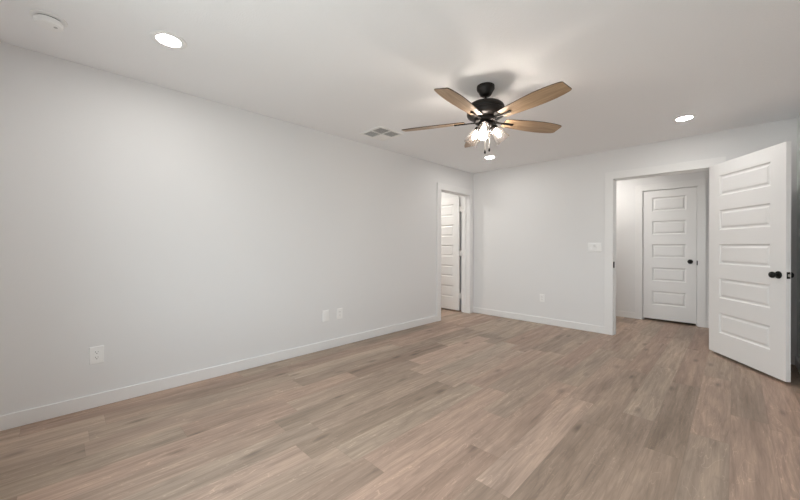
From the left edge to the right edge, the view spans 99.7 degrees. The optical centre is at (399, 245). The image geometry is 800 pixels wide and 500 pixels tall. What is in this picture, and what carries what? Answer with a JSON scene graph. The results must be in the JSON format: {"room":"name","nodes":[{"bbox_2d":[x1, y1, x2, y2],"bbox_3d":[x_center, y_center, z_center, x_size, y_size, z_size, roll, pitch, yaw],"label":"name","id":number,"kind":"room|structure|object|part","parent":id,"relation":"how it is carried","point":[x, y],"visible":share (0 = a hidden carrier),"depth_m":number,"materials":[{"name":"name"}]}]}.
{"room":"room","nodes":[
{"label":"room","id":0,"kind":"room"},
{"bbox_2d":[0,41,472,415],"bbox_3d":[-0.715,-0.056,4.019,0.140,2.440,5.821,0,0,45],"label":"wall","id":1,"kind":"structure","parent":0,"point":[173,232],"depth_m":2.77,"materials":[{"name":"paint"}]},
{"bbox_2d":[89,345,103,364],"bbox_3d":[-2.186,0.786,2.431,0.008,0.123,0.079,0,0,45],"label":"wall outlet","id":2,"kind":"object","parent":1,"relation":"attached to","point":[96,354],"visible":1,"depth_m":2.43,"materials":[{"name":"white plastic"}]},
{"bbox_2d":[0,315,436,430],"bbox_3d":[-1.024,1.115,3.601,0.013,0.096,4.516,0,0,45],"label":"baseboard","id":3,"kind":"structure","parent":1,"relation":"attached to","point":[20,418],"depth_m":2.75,"materials":[{"name":"white wood"}]},
{"bbox_2d":[322,310,328,321],"bbox_3d":[-0.835,0.786,3.794,0.008,0.125,0.081,0,0,45],"label":"blank plate","id":4,"kind":"object","parent":1,"relation":"attached to","point":[325,317],"visible":1,"depth_m":3.79,"materials":[{"name":"white plastic"}]},
{"bbox_2d":[337,308,342,318],"bbox_3d":[-0.701,0.789,3.929,0.008,0.123,0.079,0,0,45],"label":"wall outlet","id":5,"kind":"object","parent":1,"relation":"attached to","point":[339,310],"visible":1,"depth_m":3.92,"materials":[{"name":"white plastic"}]},
{"bbox_2d":[436,182,472,320],"bbox_3d":[0.865,0.095,5.612,0.174,2.145,0.998,0,0,45],"label":"door frame","id":6,"kind":"structure","parent":1,"relation":"attached to","point":[467,194],"depth_m":5.85,"materials":[{"name":"white wood"}]},
{"bbox_2d":[0,308,799,499],"bbox_3d":[1.065,1.228,3.800,7.380,0.120,8.020,0,0,45],"label":"floor","id":7,"kind":"structure","parent":0,"point":[461,405],"depth_m":2.16,"materials":[{"name":"brown wood"}]},
{"bbox_2d":[0,0,799,173],"bbox_3d":[1.071,-1.332,3.800,7.380,0.120,8.020,0,0,45],"label":"ceiling","id":8,"kind":"structure","parent":0,"point":[348,69],"depth_m":2.31,"materials":[{"name":"paint"}]},
{"bbox_2d":[29,9,67,31],"bbox_3d":[-1.972,-1.253,1.895,0.152,0.053,0.152,0,0,45],"label":"smoke detector","id":9,"kind":"object","parent":8,"relation":"attached to","point":[47,20],"visible":1,"depth_m":1.86,"materials":[{"name":"white plastic"}]},
{"bbox_2d":[150,30,186,48],"bbox_3d":[-1.435,-1.274,2.093,0.191,0.007,0.191,0,0,45],"label":"recessed light","id":10,"kind":"object","parent":8,"relation":"in","point":[164,38],"visible":1,"depth_m":2.08,"materials":[{"name":"white plastic"}]},
{"bbox_2d":[360,126,403,140],"bbox_3d":[-0.209,-1.269,3.835,0.360,0.011,0.360,0,0,45],"label":"ceiling vent","id":11,"kind":"object","parent":8,"relation":"in","point":[380,133],"visible":1,"depth_m":3.82,"materials":[{"name":"white metal"}]},
{"bbox_2d":[402,81,571,153],"bbox_3d":[0.672,-0.999,2.652,1.331,0.547,1.324,0,0,45],"label":"ceiling fan","id":12,"kind":"object","parent":8,"relation":"hanging from","point":[485,113],"visible":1,"depth_m":2.57,"materials":[{"name":"brown wood"}]},
{"bbox_3d":[0.277,-0.998,2.832,0.529,0.007,0.152,0,12,20],"label":"blade","id":13,"kind":"part","parent":12,"relation":"part of","materials":[{"name":"brown wood"}]},
{"bbox_3d":[0.419,-0.998,2.348,0.152,0.007,0.529,15,9,37],"label":"blade","id":14,"kind":"part","parent":12,"relation":"part of","materials":[{"name":"brown wood"}]},
{"bbox_3d":[0.694,-0.997,3.117,0.152,0.007,0.529,-12,0,2],"label":"blade","id":15,"kind":"part","parent":12,"relation":"part of","materials":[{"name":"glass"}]},
{"bbox_3d":[0.781,-0.906,2.704,0.032,0.074,0.032,-40,6,-7],"label":"bulb","id":16,"kind":"part","parent":12,"relation":"part of","materials":[{"name":"white glass"}]},
{"bbox_3d":[0.764,-0.989,2.547,0.032,0.009,0.177,14,-7,-30],"label":"blade arm","id":17,"kind":"part","parent":12,"relation":"part of","materials":[{"name":"black metal"}]},
{"bbox_3d":[0.839,-0.989,2.732,0.177,0.009,0.032,0,-12,-16],"label":"blade arm","id":18,"kind":"part","parent":12,"relation":"part of","materials":[{"name":"black metal"}]},
{"bbox_3d":[1.094,-0.996,2.809,0.529,0.007,0.152,0,-12,-16],"label":"blade","id":19,"kind":"part","parent":12,"relation":"part of","materials":[{"name":"brown wood"}]},
{"bbox_3d":[0.903,-0.996,2.320,0.152,0.007,0.529,14,-7,-30],"label":"blade","id":20,"kind":"part","parent":12,"relation":"part of","materials":[{"name":"brown wood"}]},
{"bbox_2d":[483,155,496,158],"bbox_3d":[1.286,-1.267,4.833,0.191,0.007,0.191,0,0,45],"label":"recessed light","id":21,"kind":"object","parent":8,"relation":"in","point":[489,156],"visible":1,"depth_m":4.83,"materials":[{"name":"white plastic"}]},
{"bbox_2d":[672,114,696,121],"bbox_3d":[2.818,-1.263,3.343,0.191,0.007,0.191,0,0,45],"label":"recessed light","id":22,"kind":"object","parent":8,"relation":"in","point":[690,116],"visible":1,"depth_m":3.34,"materials":[{"name":"white plastic"}]},
{"bbox_2d":[441,192,461,309],"bbox_3d":[-0.186,-0.055,6.114,2.340,2.440,2.101,0,0,45],"label":"wall","id":23,"kind":"structure","parent":0,"point":[443,195],"depth_m":6.12,"materials":[{"name":"paint"}]},
{"bbox_2d":[441,196,461,310],"bbox_3d":[0.799,0.135,6.249,0.849,2.025,0.165,0,0,45],"label":"door","id":24,"kind":"structure","parent":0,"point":[451,208],"depth_m":6.11,"materials":[{"name":"white wood"}]},
{"bbox_2d":[473,118,796,354],"bbox_3d":[2.651,-0.048,4.682,3.706,2.440,0.140,0,0,45],"label":"wall","id":25,"kind":"structure","parent":0,"point":[534,224],"depth_m":4.90,"materials":[{"name":"paint"}]},
{"bbox_2d":[540,294,543,301],"bbox_3d":[2.140,0.786,5.082,0.071,0.115,0.008,0,0,45],"label":"wall outlet","id":26,"kind":"object","parent":25,"relation":"attached to","point":[541,295],"visible":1,"depth_m":5.08,"materials":[{"name":"white plastic"}]},
{"bbox_2d":[588,243,600,251],"bbox_3d":[2.641,0.020,4.582,0.162,0.119,0.014,0,0,45],"label":"light switch","id":27,"kind":"object","parent":25,"relation":"attached to","point":[592,247],"visible":1,"depth_m":4.58,"materials":[{"name":"white plastic"}]},
{"bbox_2d":[473,307,794,364],"bbox_3d":[2.589,1.124,4.632,3.693,0.096,0.013,0,0,45],"label":"baseboard","id":28,"kind":"structure","parent":25,"relation":"attached to","point":[561,323],"depth_m":5.03,"materials":[{"name":"white wood"}]},
{"bbox_2d":[604,157,725,334],"bbox_3d":[3.195,0.101,4.141,1.159,2.145,0.175,0,0,45],"label":"door frame","id":29,"kind":"structure","parent":25,"relation":"attached to","point":[611,178],"depth_m":4.43,"materials":[{"name":"white wood"}]},
{"bbox_2d":[709,141,793,381],"bbox_3d":[3.365,0.134,3.291,0.165,2.030,0.932,0,0,11],"label":"door","id":30,"kind":"structure","parent":25,"relation":"in","point":[750,274],"depth_m":3.17,"materials":[{"name":"white wood"}]},
{"bbox_3d":[3.241,0.251,2.922,0.065,0.065,0.065,0,0,11],"label":"knob","id":31,"kind":"part","parent":30,"relation":"part of","materials":[{"name":"black metal"}]},
{"bbox_2d":[616,170,708,320],"bbox_3d":[4.407,-0.044,4.967,4.280,2.440,0.140,0,0,45],"label":"wall","id":32,"kind":"structure","parent":0,"point":[625,189],"depth_m":5.52,"materials":[{"name":"paint"}]},
{"bbox_2d":[642,187,696,323],"bbox_3d":[4.099,0.138,5.157,0.651,2.007,0.100,0,0,45],"label":"door","id":33,"kind":"structure","parent":32,"relation":"in","point":[669,253],"depth_m":5.15,"materials":[{"name":"white wood"}]},
{"bbox_2d":[635,179,705,327],"bbox_3d":[4.154,0.103,5.204,0.849,2.145,0.158,0,0,45],"label":"door frame","id":34,"kind":"structure","parent":32,"relation":"attached to","point":[700,184],"depth_m":4.97,"materials":[{"name":"white wood"}]},
{"bbox_2d":[797,113,799,359],"bbox_3d":[2.017,-0.050,1.311,0.140,2.440,5.821,0,0,45],"label":"wall","id":35,"kind":"structure","parent":0,"point":[798,117],"depth_m":3.25,"materials":[{"name":"paint"}]},
{"bbox_2d":[795,355,799,373],"bbox_3d":[1.959,1.122,1.365,0.013,0.096,5.541,0,0,45],"label":"baseboard","id":36,"kind":"structure","parent":35,"relation":"attached to","point":[797,361],"depth_m":3.19,"materials":[{"name":"white wood"}]},
{"bbox_3d":[3.866,-0.045,4.420,4.280,2.440,1.399,0,0,45],"label":"wall","id":37,"kind":"structure","parent":0,"visible":0},
{"bbox_2d":[616,310,708,327],"bbox_3d":[3.898,1.127,4.456,4.000,0.096,1.299,0,0,45],"label":"baseboard","id":38,"kind":"structure","parent":37,"relation":"attached to","point":[618,313],"depth_m":5.52,"materials":[{"name":"white wood"}]}
]}

